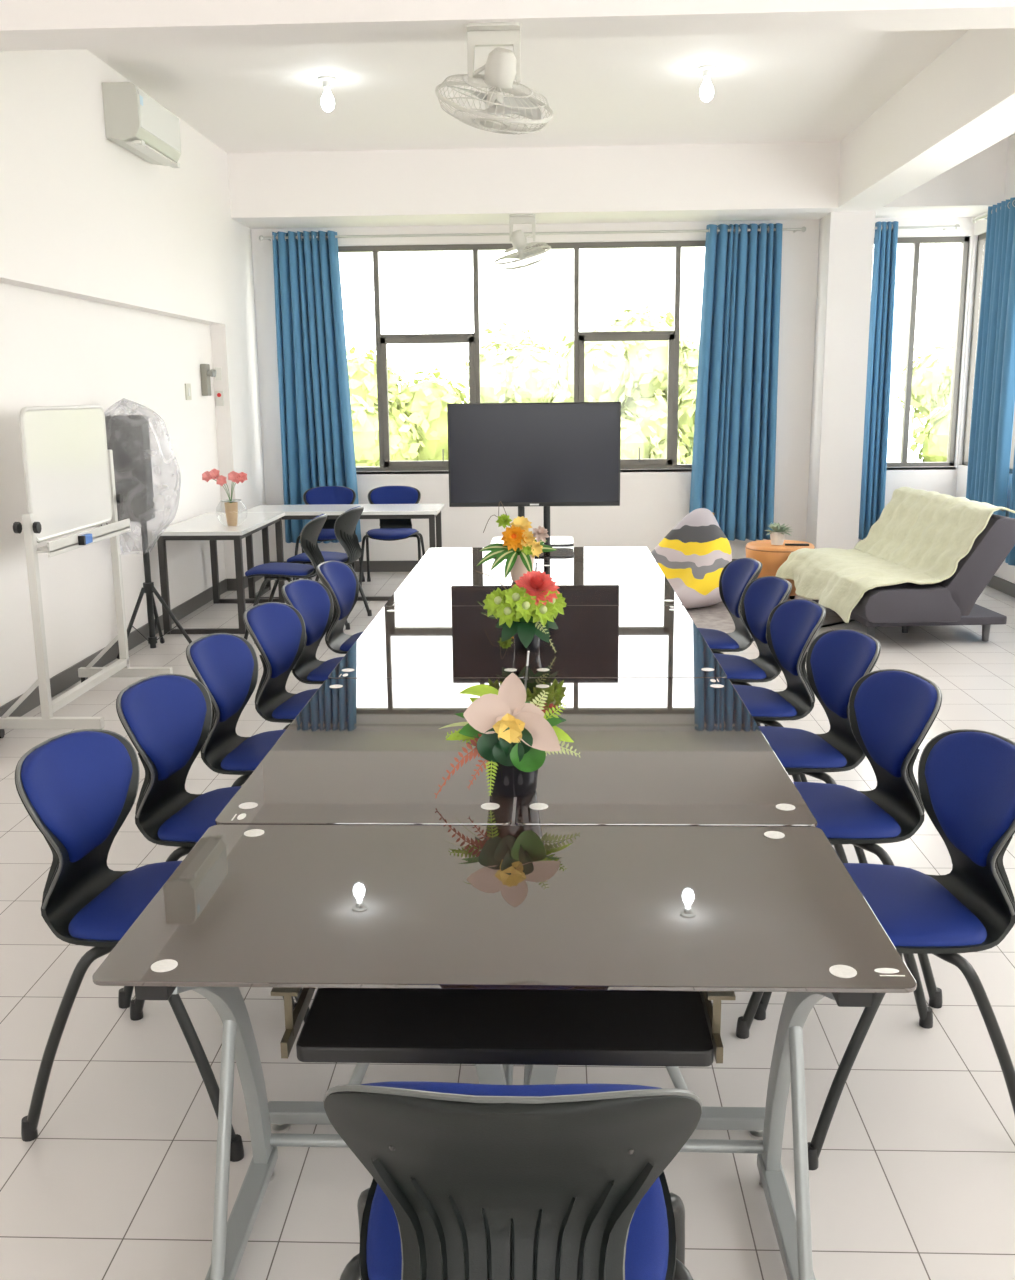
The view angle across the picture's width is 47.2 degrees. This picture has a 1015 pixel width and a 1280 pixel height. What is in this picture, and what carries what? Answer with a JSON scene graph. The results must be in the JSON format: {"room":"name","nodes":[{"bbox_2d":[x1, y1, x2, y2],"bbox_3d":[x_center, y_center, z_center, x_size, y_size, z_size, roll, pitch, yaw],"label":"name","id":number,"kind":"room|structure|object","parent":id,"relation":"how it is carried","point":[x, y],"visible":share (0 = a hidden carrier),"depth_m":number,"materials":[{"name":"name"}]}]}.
{"room":"meeting room","nodes":[
{"label":"meeting room","id":0,"kind":"room"},
{"bbox_2d":[0,283,225,706],"bbox_3d":[-2.654,-0.964,3.897,0.200,3.470,13.420,0,12,2],"label":"wall","id":1,"kind":"structure","parent":0,"point":[56,349],"depth_m":6.89,"materials":[{"name":"white paint"}]},
{"bbox_2d":[0,49,256,330],"bbox_3d":[-2.505,-2.006,3.670,0.120,1.340,13.020,0,12,2],"label":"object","id":2,"kind":"structure","parent":1,"relation":"attached to","point":[84,216],"depth_m":6.66,"materials":[{"name":"white paint"}]},
{"bbox_2d":[0,575,263,716],"bbox_3d":[-2.470,0.684,4.239,0.132,0.100,13.020,0,12,2],"label":"baseboard","id":3,"kind":"structure","parent":1,"relation":"attached to","point":[68,677],"depth_m":7.06,"materials":[{"name":"grey tile"}]},
{"bbox_2d":[102,82,180,167],"bbox_3d":[-2.211,-3.119,7.085,0.208,0.335,0.780,0,12,2],"label":"air conditioner","id":4,"kind":"object","parent":1,"relation":"attached to","point":[136,122],"visible":1,"depth_m":6.79,"materials":[{"name":"grey plastic"}]},
{"bbox_2d":[210,325,265,578],"bbox_3d":[-2.262,-1.556,9.904,0.120,2.130,1.000,0,12,2],"label":"trim","id":5,"kind":"structure","parent":1,"relation":"attached to","point":[234,349],"depth_m":9.63,"materials":[{"name":"white paint"}]},
{"bbox_2d":[494,214,550,269],"bbox_3d":[0.122,-3.223,9.439,0.467,0.430,0.467,0,12,2],"label":"ceiling fan","id":6,"kind":"object","parent":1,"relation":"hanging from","point":[518,238],"visible":1,"depth_m":9.39,"materials":[{"name":"white plastic"}]},
{"bbox_2d":[0,572,1014,1279],"bbox_3d":[0.588,0.773,4.142,6.650,0.100,13.420,0,12,2],"label":"floor","id":7,"kind":"structure","parent":0,"point":[914,1177],"depth_m":2.63,"materials":[{"name":"white tile"}]},
{"bbox_2d":[0,405,172,737],"bbox_3d":[-2.157,-0.391,5.830,0.520,1.537,1.091,0,12,2],"label":"whiteboard","id":8,"kind":"object","parent":7,"relation":"on","point":[68,464],"visible":0.92,"depth_m":5.64,"materials":[{"name":"white metal"}]},
{"bbox_2d":[36,518,130,557],"bbox_3d":[-2.127,-0.519,5.823,0.110,0.070,1.040,0,12,2],"label":"tray","id":9,"kind":"object","parent":8,"relation":"on","point":[115,527],"depth_m":5.73,"materials":[{"name":"white metal"}]},
{"bbox_2d":[116,521,191,658],"bbox_3d":[-2.117,-0.342,7.247,0.534,0.846,0.523,0,12,2],"label":"tripod stand","id":10,"kind":"object","parent":7,"relation":"on","point":[148,587],"visible":0.77,"depth_m":7.12,"materials":[{"name":"black metal"}]},
{"bbox_2d":[104,403,180,552],"bbox_3d":[-2.210,-0.982,6.976,0.488,0.920,0.394,-2,12,-5],"label":"loudspeaker","id":11,"kind":"object","parent":10,"relation":"on","point":[128,439],"visible":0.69,"depth_m":6.84,"materials":[{"name":"grey plastic"}]},
{"bbox_2d":[106,426,144,514],"bbox_3d":[-2.272,-0.994,6.839,0.235,0.520,0.007,-2,12,-4],"label":"grille","id":12,"kind":"object","parent":11,"relation":"attached to","point":[124,443],"depth_m":6.83,"materials":[{"name":"grey plastic"}]},
{"bbox_2d":[15,729,309,1161],"bbox_3d":[-0.787,0.635,2.653,0.547,0.817,0.534,1,12,9],"label":"office chair","id":13,"kind":"object","parent":7,"relation":"on","point":[78,788],"visible":0.59,"depth_m":2.57,"materials":[{"name":"blue fabric"}]},
{"bbox_2d":[21,731,132,861],"bbox_3d":[-0.982,0.356,2.625,0.116,0.256,0.403,1,12,9],"label":"cushion","id":14,"kind":"object","parent":13,"relation":"on","point":[78,785],"depth_m":2.62,"materials":[{"name":"blue fabric"}]},
{"bbox_2d":[69,861,181,939],"bbox_3d":[-0.729,0.593,2.634,0.428,0.064,0.412,1,12,9],"label":"seat cushion","id":15,"kind":"object","parent":13,"relation":"on","point":[110,914],"depth_m":2.58,"materials":[{"name":"blue fabric"}]},
{"bbox_2d":[116,674,296,1010],"bbox_3d":[-0.753,0.521,3.190,0.547,0.817,0.534,2,12,10],"label":"office chair","id":16,"kind":"object","parent":7,"relation":"on","point":[167,718],"visible":0.62,"depth_m":3.15,"materials":[{"name":"blue fabric"}]},
{"bbox_2d":[121,675,206,780],"bbox_3d":[-0.948,0.241,3.167,0.116,0.256,0.403,2,12,10],"label":"cushion","id":17,"kind":"object","parent":16,"relation":"on","point":[166,715],"depth_m":3.17,"materials":[{"name":"blue fabric"}]},
{"bbox_2d":[158,786,240,841],"bbox_3d":[-0.695,0.479,3.170,0.428,0.064,0.412,2,12,10],"label":"seat cushion","id":18,"kind":"object","parent":16,"relation":"on","point":[190,822],"depth_m":3.11,"materials":[{"name":"blue fabric"}]},
{"bbox_2d":[152,512,285,633],"bbox_3d":[-2.030,-0.508,8.393,0.605,0.700,1.268,0,12,2],"label":"desk","id":19,"kind":"object","parent":7,"relation":"on","point":[211,527],"visible":0.94,"depth_m":7.88,"materials":[{"name":"white laminate"}]},
{"bbox_2d":[186,633,285,786],"bbox_3d":[-0.730,0.401,3.756,0.547,0.817,0.534,1,12,8],"label":"office chair","id":20,"kind":"object","parent":7,"relation":"on","point":[226,664],"visible":0.52,"depth_m":3.72,"materials":[{"name":"blue fabric"}]},
{"bbox_2d":[190,634,253,721],"bbox_3d":[-0.926,0.123,3.724,0.116,0.256,0.403,1,12,8],"label":"cushion","id":21,"kind":"object","parent":20,"relation":"on","point":[224,662],"depth_m":3.73,"materials":[{"name":"blue fabric"}]},
{"bbox_2d":[221,729,285,769],"bbox_3d":[-0.671,0.358,3.739,0.428,0.064,0.412,1,12,8],"label":"seat cushion","id":22,"kind":"object","parent":20,"relation":"on","point":[248,754],"depth_m":3.68,"materials":[{"name":"blue fabric"}]},
{"bbox_2d":[243,602,318,729],"bbox_3d":[-0.678,0.282,4.313,0.547,0.817,0.534,2,12,10],"label":"office chair","id":23,"kind":"object","parent":7,"relation":"on","point":[278,630],"visible":0.59,"depth_m":4.29,"materials":[{"name":"blue fabric"}]},
{"bbox_2d":[247,603,301,677],"bbox_3d":[-0.873,0.002,4.290,0.116,0.256,0.403,2,12,10],"label":"cushion","id":24,"kind":"object","parent":23,"relation":"on","point":[277,627],"depth_m":4.30,"materials":[{"name":"blue fabric"}]},
{"bbox_2d":[272,688,318,718],"bbox_3d":[-0.620,0.240,4.293,0.428,0.064,0.412,2,12,10],"label":"seat cushion","id":25,"kind":"object","parent":23,"relation":"on","point":[292,706],"depth_m":4.22,"materials":[{"name":"blue fabric"}]},
{"bbox_2d":[244,513,327,639],"bbox_3d":[-1.441,-0.414,7.640,0.547,0.817,0.534,0,12,2],"label":"office chair","id":26,"kind":"object","parent":7,"relation":"on","point":[309,535],"visible":0.88,"depth_m":7.48,"materials":[{"name":"black plastic"}]},
{"bbox_2d":[245,562,313,575],"bbox_3d":[-1.500,-0.458,7.633,0.428,0.064,0.412,0,12,2],"label":"seat cushion","id":27,"kind":"object","parent":26,"relation":"on","point":[268,569],"depth_m":7.50,"materials":[{"name":"blue fabric"}]},
{"bbox_2d":[281,579,342,683],"bbox_3d":[-0.647,0.166,4.860,0.547,0.817,0.534,1,12,9],"label":"office chair","id":28,"kind":"object","parent":7,"relation":"on","point":[312,599],"visible":0.4,"depth_m":4.85,"materials":[{"name":"blue fabric"}]},
{"bbox_2d":[285,580,329,645],"bbox_3d":[-0.843,-0.113,4.832,0.116,0.256,0.403,1,12,9],"label":"cushion","id":29,"kind":"object","parent":28,"relation":"on","point":[311,598],"depth_m":4.86,"materials":[{"name":"blue fabric"}]},
{"bbox_2d":[307,657,342,680],"bbox_3d":[-0.589,0.124,4.841,0.428,0.064,0.412,1,12,9],"label":"seat cushion","id":30,"kind":"object","parent":28,"relation":"on","point":[321,672],"depth_m":4.77,"materials":[{"name":"blue fabric"}]},
{"bbox_2d":[293,486,364,581],"bbox_3d":[-1.506,-0.857,9.733,0.534,0.817,0.547,0,12,2],"label":"office chair","id":31,"kind":"object","parent":7,"relation":"on","point":[323,494],"visible":0.42,"depth_m":9.83,"materials":[{"name":"blue fabric"}]},
{"bbox_2d":[306,486,352,504],"bbox_3d":[-1.502,-1.172,9.865,0.403,0.256,0.116,0,12,2],"label":"cushion","id":32,"kind":"object","parent":31,"relation":"on","point":[323,494],"depth_m":9.84,"materials":[{"name":"blue fabric"}]},
{"bbox_2d":[287,506,371,629],"bbox_3d":[-1.270,-0.530,8.179,0.547,0.817,0.534,2,12,11],"label":"office chair","id":33,"kind":"object","parent":7,"relation":"on","point":[345,524],"visible":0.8,"depth_m":8.03,"materials":[{"name":"black plastic"}]},
{"bbox_2d":[316,561,363,653],"bbox_3d":[-0.597,0.050,5.405,0.547,0.817,0.534,1,12,6],"label":"office chair","id":34,"kind":"object","parent":7,"relation":"on","point":[340,579],"visible":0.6,"depth_m":5.37,"materials":[{"name":"blue fabric"}]},
{"bbox_2d":[319,561,355,619],"bbox_3d":[-0.793,-0.227,5.368,0.116,0.256,0.403,1,12,6],"label":"cushion","id":35,"kind":"object","parent":34,"relation":"on","point":[339,578],"depth_m":5.38,"materials":[{"name":"blue fabric"}]},
{"bbox_2d":[243,504,443,600],"bbox_3d":[-1.283,-0.705,9.287,1.520,0.700,0.606,0,12,2],"label":"desk","id":36,"kind":"object","parent":7,"relation":"on","point":[371,511],"visible":0.62,"depth_m":9.07,"materials":[{"name":"white laminate"}]},
{"bbox_2d":[215,678,524,1132],"bbox_3d":[-0.264,0.601,2.972,0.597,0.741,1.200,0,12,2],"label":"glass table","id":37,"kind":"object","parent":7,"relation":"on","point":[359,751],"visible":0.51,"depth_m":2.63,"materials":[{"name":"grey glass"}]},
{"bbox_2d":[435,673,579,797],"bbox_3d":[0.001,0.193,2.466,0.305,0.262,0.205,0,12,2],"label":"flower vase","id":38,"kind":"object","parent":37,"relation":"on","point":[513,735],"visible":1,"depth_m":2.42,"materials":[{"name":"black ceramic"}]},
{"bbox_2d":[359,486,424,586],"bbox_3d":[-0.957,-0.859,9.712,0.534,0.817,0.547,0,12,2],"label":"office chair","id":39,"kind":"object","parent":7,"relation":"on","point":[390,529],"visible":0.78,"depth_m":9.80,"materials":[{"name":"blue fabric"}]},
{"bbox_2d":[328,606,527,678],"bbox_3d":[-0.219,0.350,4.152,0.597,0.741,1.200,0,12,2],"label":"glass table","id":40,"kind":"object","parent":7,"relation":"on","point":[400,642],"visible":0.46,"depth_m":3.90,"materials":[{"name":"brown glass"}]},
{"bbox_2d":[476,570,566,651],"bbox_3d":[0.046,-0.096,3.822,0.298,0.263,0.192,0,12,2],"label":"flower vase","id":41,"kind":"object","parent":40,"relation":"on","point":[526,611],"visible":1,"depth_m":3.78,"materials":[{"name":"black ceramic"}]},
{"bbox_2d":[384,563,535,689],"bbox_3d":[-0.174,0.099,5.333,0.597,0.741,1.200,0,12,2],"label":"glass table","id":42,"kind":"object","parent":7,"relation":"on","point":[427,584],"visible":0.31,"depth_m":5.18,"materials":[{"name":"brown metal"}]},
{"bbox_2d":[477,501,555,581],"bbox_3d":[0.042,-0.436,5.191,0.305,0.361,0.262,-11,16,-39],"label":"flower vase","id":43,"kind":"object","parent":42,"relation":"on","point":[520,545],"visible":0.95,"depth_m":5.18,"materials":[{"name":"beige ceramic"}]},
{"bbox_2d":[92,824,916,1279],"bbox_3d":[0.003,0.791,2.057,1.200,0.741,0.631,0,12,2],"label":"glass table","id":44,"kind":"object","parent":7,"relation":"on","point":[423,944],"visible":0.99,"depth_m":1.87,"materials":[{"name":"grey glass"}]},
{"bbox_2d":[296,988,713,1066],"bbox_3d":[0.000,0.579,1.881,0.620,0.026,0.345,0,12,2],"label":"keyboard tray","id":45,"kind":"object","parent":44,"relation":"on","point":[341,1025],"depth_m":1.77,"materials":[{"name":"black plastic"}]},
{"bbox_2d":[324,1081,701,1279],"bbox_3d":[0.015,0.847,1.611,0.534,0.817,0.547,0,12,2],"label":"office chair","id":46,"kind":"object","parent":7,"relation":"on","point":[470,1181],"visible":1,"depth_m":1.38,"materials":[{"name":"black plastic"}]},
{"bbox_2d":[361,1081,661,1096],"bbox_3d":[0.004,0.613,1.362,0.403,0.256,0.116,0,12,2],"label":"cushion","id":47,"kind":"object","parent":46,"relation":"on","point":[393,1088],"depth_m":1.30,"materials":[{"name":"blue fabric"}]},
{"bbox_2d":[366,1177,668,1279],"bbox_3d":[0.016,0.792,1.660,0.412,0.064,0.428,0,12,2],"label":"seat cushion","id":48,"kind":"object","parent":46,"relation":"on","point":[647,1245],"depth_m":1.55,"materials":[{"name":"blue fabric"}]},
{"bbox_2d":[447,402,620,666],"bbox_3d":[0.153,-0.556,6.526,0.940,1.522,0.600,0,12,2],"label":"television","id":49,"kind":"object","parent":7,"relation":"on","point":[520,455],"visible":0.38,"depth_m":6.34,"materials":[{"name":"black plastic"}]},
{"bbox_2d":[491,536,573,546],"bbox_3d":[0.139,-0.541,6.401,0.450,0.015,0.350,0,12,2],"label":"shelf","id":50,"kind":"object","parent":49,"relation":"attached to","point":[553,541],"depth_m":6.34,"materials":[{"name":"black glass"}]},
{"bbox_2d":[418,547,655,566],"bbox_3d":[0.161,-0.090,6.208,1.200,0.741,0.597,0,12,2],"label":"glass table","id":51,"kind":"object","parent":7,"relation":"on","point":[562,554],"visible":0.38,"depth_m":6.08,"materials":[{"name":"brown metal"}]},
{"bbox_2d":[537,562,682,605],"bbox_3d":[0.428,0.098,5.310,0.597,0.741,1.200,0,12,2],"label":"glass table","id":52,"kind":"object","parent":7,"relation":"on","point":[598,583],"visible":0.41,"depth_m":5.16,"materials":[{"name":"brown metal"}]},
{"bbox_2d":[527,605,726,678],"bbox_3d":[0.383,0.348,4.129,0.597,0.741,1.200,0,12,2],"label":"glass table","id":53,"kind":"object","parent":7,"relation":"on","point":[639,641],"visible":0.4,"depth_m":3.88,"materials":[{"name":"brown metal"}]},
{"bbox_2d":[515,678,816,1139],"bbox_3d":[0.338,0.599,2.948,0.597,0.741,1.200,0,12,2],"label":"glass table","id":54,"kind":"object","parent":7,"relation":"on","point":[653,751],"visible":0.55,"depth_m":2.64,"materials":[{"name":"grey glass"}]},
{"bbox_2d":[698,558,761,653],"bbox_3d":[0.884,0.042,5.368,0.547,0.817,0.534,-1,12,-3],"label":"office chair","id":55,"kind":"object","parent":7,"relation":"on","point":[737,574],"visible":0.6,"depth_m":5.33,"materials":[{"name":"blue fabric"}]},
{"bbox_2d":[698,628,738,648],"bbox_3d":[0.825,0.000,5.355,0.428,0.064,0.412,-1,12,-3],"label":"seat cushion","id":56,"kind":"object","parent":55,"relation":"on","point":[715,639],"depth_m":5.26,"materials":[{"name":"blue fabric"}]},
{"bbox_2d":[721,558,758,617],"bbox_3d":[1.076,-0.237,5.320,0.116,0.256,0.403,-1,12,-3],"label":"cushion","id":57,"kind":"object","parent":55,"relation":"on","point":[737,574],"depth_m":5.35,"materials":[{"name":"blue fabric"}]},
{"bbox_2d":[713,576,791,779],"bbox_3d":[0.883,0.158,4.820,0.547,0.817,0.534,-2,12,-5],"label":"office chair","id":58,"kind":"object","parent":7,"relation":"on","point":[761,595],"visible":0.48,"depth_m":4.79,"materials":[{"name":"blue fabric"}]},
{"bbox_2d":[713,653,765,678],"bbox_3d":[0.824,0.116,4.806,0.428,0.064,0.412,-2,12,-5],"label":"seat cushion","id":59,"kind":"object","parent":58,"relation":"on","point":[734,666],"depth_m":4.72,"materials":[{"name":"blue fabric"}]},
{"bbox_2d":[744,577,787,643],"bbox_3d":[1.075,-0.122,4.777,0.116,0.256,0.403,-2,12,-5],"label":"cushion","id":60,"kind":"object","parent":58,"relation":"on","point":[761,595],"depth_m":4.81,"materials":[{"name":"blue fabric"}]},
{"bbox_2d":[686,601,854,640],"bbox_3d":[1.576,-0.147,8.173,1.752,0.010,1.161,-10,15,-37],"label":"area rug","id":61,"kind":"object","parent":7,"relation":"on","point":[716,616],"visible":0.07,"depth_m":8.18,"materials":[{"name":"grey carpet"}]},
{"bbox_2d":[651,508,731,608],"bbox_3d":[1.327,-0.606,8.652,0.730,0.697,0.714,0,12,2],"label":"bean bag","id":62,"kind":"object","parent":61,"relation":"on","point":[693,555],"visible":0.7,"depth_m":8.57,"materials":[{"name":"fabric"}]},
{"bbox_2d":[812,514,1014,641],"bbox_3d":[2.622,-0.502,7.849,0.963,0.798,1.600,-1,12,-2],"label":"sofa","id":63,"kind":"object","parent":61,"relation":"on","point":[950,601],"visible":0.56,"depth_m":7.08,"materials":[{"name":"grey fabric"}]},
{"bbox_2d":[776,487,1014,622],"bbox_3d":[2.515,-0.614,7.832,1.056,0.710,1.611,-1,12,-2],"label":"blanket","id":64,"kind":"object","parent":63,"relation":"on","point":[920,537],"visible":1,"depth_m":7.68,"materials":[{"name":"beige fabric"}]},
{"bbox_2d":[733,599,825,781],"bbox_3d":[0.873,0.272,4.282,0.547,0.817,0.534,-2,12,-5],"label":"office chair","id":65,"kind":"object","parent":7,"relation":"on","point":[792,625],"visible":0.63,"depth_m":4.22,"materials":[{"name":"blue fabric"}]},
{"bbox_2d":[733,685,796,716],"bbox_3d":[0.813,0.230,4.268,0.428,0.064,0.412,-2,12,-5],"label":"seat cushion","id":66,"kind":"object","parent":65,"relation":"on","point":[759,701],"depth_m":4.18,"materials":[{"name":"blue fabric"}]},
{"bbox_2d":[770,600,821,675],"bbox_3d":[1.064,-0.008,4.239,0.116,0.256,0.403,-2,12,-5],"label":"cushion","id":67,"kind":"object","parent":65,"relation":"on","point":[792,622],"depth_m":4.25,"materials":[{"name":"blue fabric"}]},
{"bbox_2d":[745,540,814,599],"bbox_3d":[2.110,-0.545,9.031,0.528,0.420,0.528,0,12,2],"label":"stool","id":68,"kind":"object","parent":7,"relation":"on","point":[771,557],"visible":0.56,"depth_m":8.82,"materials":[{"name":"orange wood"}]},
{"bbox_2d":[758,629,880,862],"bbox_3d":[0.886,0.390,3.724,0.547,0.817,0.534,-2,12,-6],"label":"office chair","id":69,"kind":"object","parent":7,"relation":"on","point":[836,659],"visible":0.56,"depth_m":3.68,"materials":[{"name":"blue fabric"}]},
{"bbox_2d":[758,726,846,767],"bbox_3d":[0.827,0.349,3.709,0.428,0.064,0.412,-2,12,-6],"label":"seat cushion","id":70,"kind":"object","parent":69,"relation":"on","point":[793,747],"depth_m":3.63,"materials":[{"name":"blue fabric"}]},
{"bbox_2d":[810,630,875,718],"bbox_3d":[1.077,0.109,3.686,0.116,0.256,0.403,-2,12,-6],"label":"cushion","id":71,"kind":"object","parent":69,"relation":"on","point":[838,658],"depth_m":3.70,"materials":[{"name":"blue fabric"}]},
{"bbox_2d":[754,669,941,1020],"bbox_3d":[0.865,0.508,3.167,0.547,0.817,0.534,-2,12,-6],"label":"office chair","id":72,"kind":"object","parent":7,"relation":"on","point":[892,711],"visible":0.68,"depth_m":3.10,"materials":[{"name":"blue fabric"}]},
{"bbox_2d":[793,782,900,837],"bbox_3d":[0.806,0.467,3.151,0.428,0.064,0.412,-2,12,-6],"label":"seat cushion","id":73,"kind":"object","parent":72,"relation":"on","point":[841,811],"depth_m":3.08,"materials":[{"name":"blue fabric"}]},
{"bbox_2d":[854,671,936,777],"bbox_3d":[1.056,0.228,3.128,0.116,0.256,0.403,-2,12,-6],"label":"cushion","id":74,"kind":"object","parent":72,"relation":"on","point":[892,709],"depth_m":3.13,"materials":[{"name":"blue fabric"}]},
{"bbox_2d":[736,729,1014,1169],"bbox_3d":[0.853,0.631,2.589,0.547,0.817,0.534,-2,12,-5],"label":"office chair","id":75,"kind":"object","parent":7,"relation":"on","point":[966,777],"visible":0.75,"depth_m":2.52,"materials":[{"name":"blue fabric"}]},
{"bbox_2d":[843,863,986,946],"bbox_3d":[0.794,0.589,2.575,0.428,0.064,0.412,-2,12,-5],"label":"seat cushion","id":76,"kind":"object","parent":75,"relation":"on","point":[914,908],"depth_m":2.51,"materials":[{"name":"blue fabric"}]},
{"bbox_2d":[925,732,1014,866],"bbox_3d":[1.044,0.351,2.546,0.116,0.256,0.403,-2,12,-5],"label":"cushion","id":77,"kind":"object","parent":75,"relation":"on","point":[970,776],"depth_m":2.56,"materials":[{"name":"blue fabric"}]},
{"bbox_2d":[87,29,1014,152],"bbox_3d":[0.550,-2.729,3.400,6.650,0.120,13.420,0,12,2],"label":"ceiling","id":78,"kind":"structure","parent":0,"point":[782,87],"depth_m":7.38,"materials":[{"name":"white paint"}]},
{"bbox_2d":[435,22,553,134],"bbox_3d":[-0.051,-2.205,4.617,0.468,0.417,0.438,0,12,2],"label":"ceiling fan","id":79,"kind":"object","parent":78,"relation":"hanging from","point":[503,65],"visible":1,"depth_m":4.57,"materials":[{"name":"white plastic"}]},
{"bbox_2d":[251,217,973,560],"bbox_3d":[0.916,-2.345,10.229,6.450,3.470,0.200,0,12,2],"label":"wall","id":80,"kind":"structure","parent":0,"point":[652,504],"depth_m":10.23,"materials":[{"name":"white paint"}]},
{"bbox_2d":[338,240,705,473],"bbox_3d":[0.163,-2.447,10.182,4.370,1.955,0.106,0,12,2],"label":"window","id":81,"kind":"structure","parent":80,"relation":"in","point":[473,339],"depth_m":10.14,"materials":[{"name":"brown metal"}]},
{"bbox_2d":[259,227,805,240],"bbox_3d":[0.192,-3.429,9.837,4.602,0.044,0.170,0,12,2],"label":"curtain rod","id":82,"kind":"object","parent":80,"relation":"attached to","point":[803,229],"visible":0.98,"depth_m":9.77,"materials":[{"name":"silver metal"}]},
{"bbox_2d":[272,230,361,542],"bbox_3d":[-1.666,-2.164,10.110,0.683,2.648,0.137,0,12,2],"label":"curtain","id":83,"kind":"object","parent":82,"relation":"hanging from","point":[317,440],"visible":0.89,"depth_m":10.06,"materials":[{"name":"blue fabric"}]},
{"bbox_2d":[689,223,782,540],"bbox_3d":[1.956,-2.174,9.971,0.748,2.648,0.144,0,12,2],"label":"curtain","id":84,"kind":"object","parent":82,"relation":"hanging from","point":[733,473],"visible":0.97,"depth_m":9.94,"materials":[{"name":"blue fabric"}]},
{"bbox_2d":[227,138,1008,228],"bbox_3d":[0.784,-3.715,9.514,6.250,0.490,0.640,0,12,2],"label":"beam","id":85,"kind":"structure","parent":80,"relation":"attached to","point":[789,180],"depth_m":9.23,"materials":[{"name":"white paint"}]},
{"bbox_2d":[806,211,874,549],"bbox_3d":[2.818,-2.047,9.908,0.355,2.980,0.410,0,12,2],"label":"column","id":86,"kind":"structure","parent":80,"relation":"attached to","point":[846,239],"depth_m":9.71,"materials":[{"name":"white paint"}]},
{"bbox_2d":[874,224,959,229],"bbox_3d":[3.380,-3.438,9.714,0.742,0.044,0.170,0,12,2],"label":"curtain rod","id":87,"kind":"object","parent":80,"relation":"attached to","point":[957,226],"visible":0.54,"depth_m":9.64,"materials":[{"name":"silver metal"}]},
{"bbox_2d":[858,221,898,539],"bbox_3d":[3.171,-2.177,9.924,0.223,2.648,0.127,0,12,2],"label":"curtain","id":88,"kind":"object","parent":87,"relation":"hanging from","point":[879,364],"visible":0.94,"depth_m":9.89,"materials":[{"name":"blue fabric"}]},
{"bbox_2d":[887,236,969,469],"bbox_3d":[3.481,-2.456,10.056,0.890,1.955,0.100,0,12,2],"label":"window","id":89,"kind":"structure","parent":80,"relation":"in","point":[964,240],"depth_m":10.03,"materials":[{"name":"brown metal"}]},
{"bbox_2d":[838,28,1014,207],"bbox_3d":[2.550,-2.369,3.072,0.350,0.490,12.380,0,12,2],"label":"beam","id":90,"kind":"structure","parent":0,"point":[962,104],"depth_m":6.97,"materials":[{"name":"white paint"}]},
{"bbox_2d":[956,135,1014,583],"bbox_3d":[3.788,-0.961,3.549,0.200,3.470,13.220,0,12,2],"label":"wall","id":91,"kind":"structure","parent":0,"point":[1005,571],"depth_m":9.80,"materials":[{"name":"white paint"}]},
{"bbox_2d":[0,0,1014,50],"bbox_3d":[0.653,-2.656,4.521,6.130,0.490,0.270,0,12,2],"label":"trim","id":92,"kind":"structure","parent":91,"relation":"attached to","point":[25,25],"depth_m":4.51,"materials":[{"name":"white paint"}]},
{"bbox_2d":[972,213,987,222],"bbox_3d":[3.759,-2.913,7.074,0.121,0.044,4.960,0,12,2],"label":"curtain rod","id":93,"kind":"object","parent":91,"relation":"attached to","point":[974,220],"visible":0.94,"depth_m":9.40,"materials":[{"name":"silver metal"}]},
{"bbox_2d":[966,197,1014,515],"bbox_3d":[3.793,-2.017,9.065,0.125,2.678,0.663,0,12,3],"label":"curtain","id":94,"kind":"object","parent":93,"relation":"hanging from","point":[993,403],"visible":0.85,"depth_m":8.97,"materials":[{"name":"blue fabric"}]},
{"bbox_2d":[962,233,1014,473],"bbox_3d":[3.887,-1.921,7.474,0.100,1.940,5.120,0,12,2],"label":"window","id":95,"kind":"structure","parent":91,"relation":"in","point":[981,238],"depth_m":9.88,"materials":[{"name":"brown metal"}]},
{"label":"outside","id":96,"kind":"structure","parent":0,"visible":0},
{"bbox_3d":[6.962,-4.020,50.798,130.000,0.200,78.500,0,12,2],"label":"ground","id":97,"kind":"structure","parent":96,"visible":0},
{"bbox_2d":[346,346,469,466],"bbox_3d":[-2.946,-2.212,24.078,4.780,7.572,4.331,0,12,2],"label":"tree","id":98,"kind":"object","parent":97,"relation":"on","point":[418,420],"visible":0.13,"depth_m":23.01,"materials":[{"name":"green plant"}]},
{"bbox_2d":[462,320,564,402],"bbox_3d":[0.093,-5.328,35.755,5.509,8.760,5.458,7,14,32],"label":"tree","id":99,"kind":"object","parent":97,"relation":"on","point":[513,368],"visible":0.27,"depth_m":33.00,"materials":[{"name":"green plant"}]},
{"bbox_2d":[542,302,699,463],"bbox_3d":[3.538,-4.019,29.438,5.633,8.744,4.657,-7,14,-29],"label":"tree","id":100,"kind":"object","parent":97,"relation":"on","point":[634,374],"visible":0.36,"depth_m":27.88,"materials":[{"name":"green plant"}]},
{"bbox_2d":[677,379,696,463],"bbox_3d":[4.822,-1.882,21.614,4.324,7.783,3.954,-3,12,-11],"label":"tree","id":101,"kind":"object","parent":97,"relation":"on","point":[686,401],"visible":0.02,"depth_m":21.78,"materials":[{"name":"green plant"}]},
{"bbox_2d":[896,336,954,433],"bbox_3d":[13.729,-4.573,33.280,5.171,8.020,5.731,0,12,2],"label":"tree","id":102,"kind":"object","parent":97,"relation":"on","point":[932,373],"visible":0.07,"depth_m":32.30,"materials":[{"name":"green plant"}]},
{"bbox_2d":[909,385,950,461],"bbox_3d":[11.609,-2.920,27.446,3.944,7.252,4.189,-12,16,-43],"label":"tree","id":103,"kind":"object","parent":97,"relation":"on","point":[933,437],"visible":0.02,"depth_m":26.58,"materials":[{"name":"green plant"}]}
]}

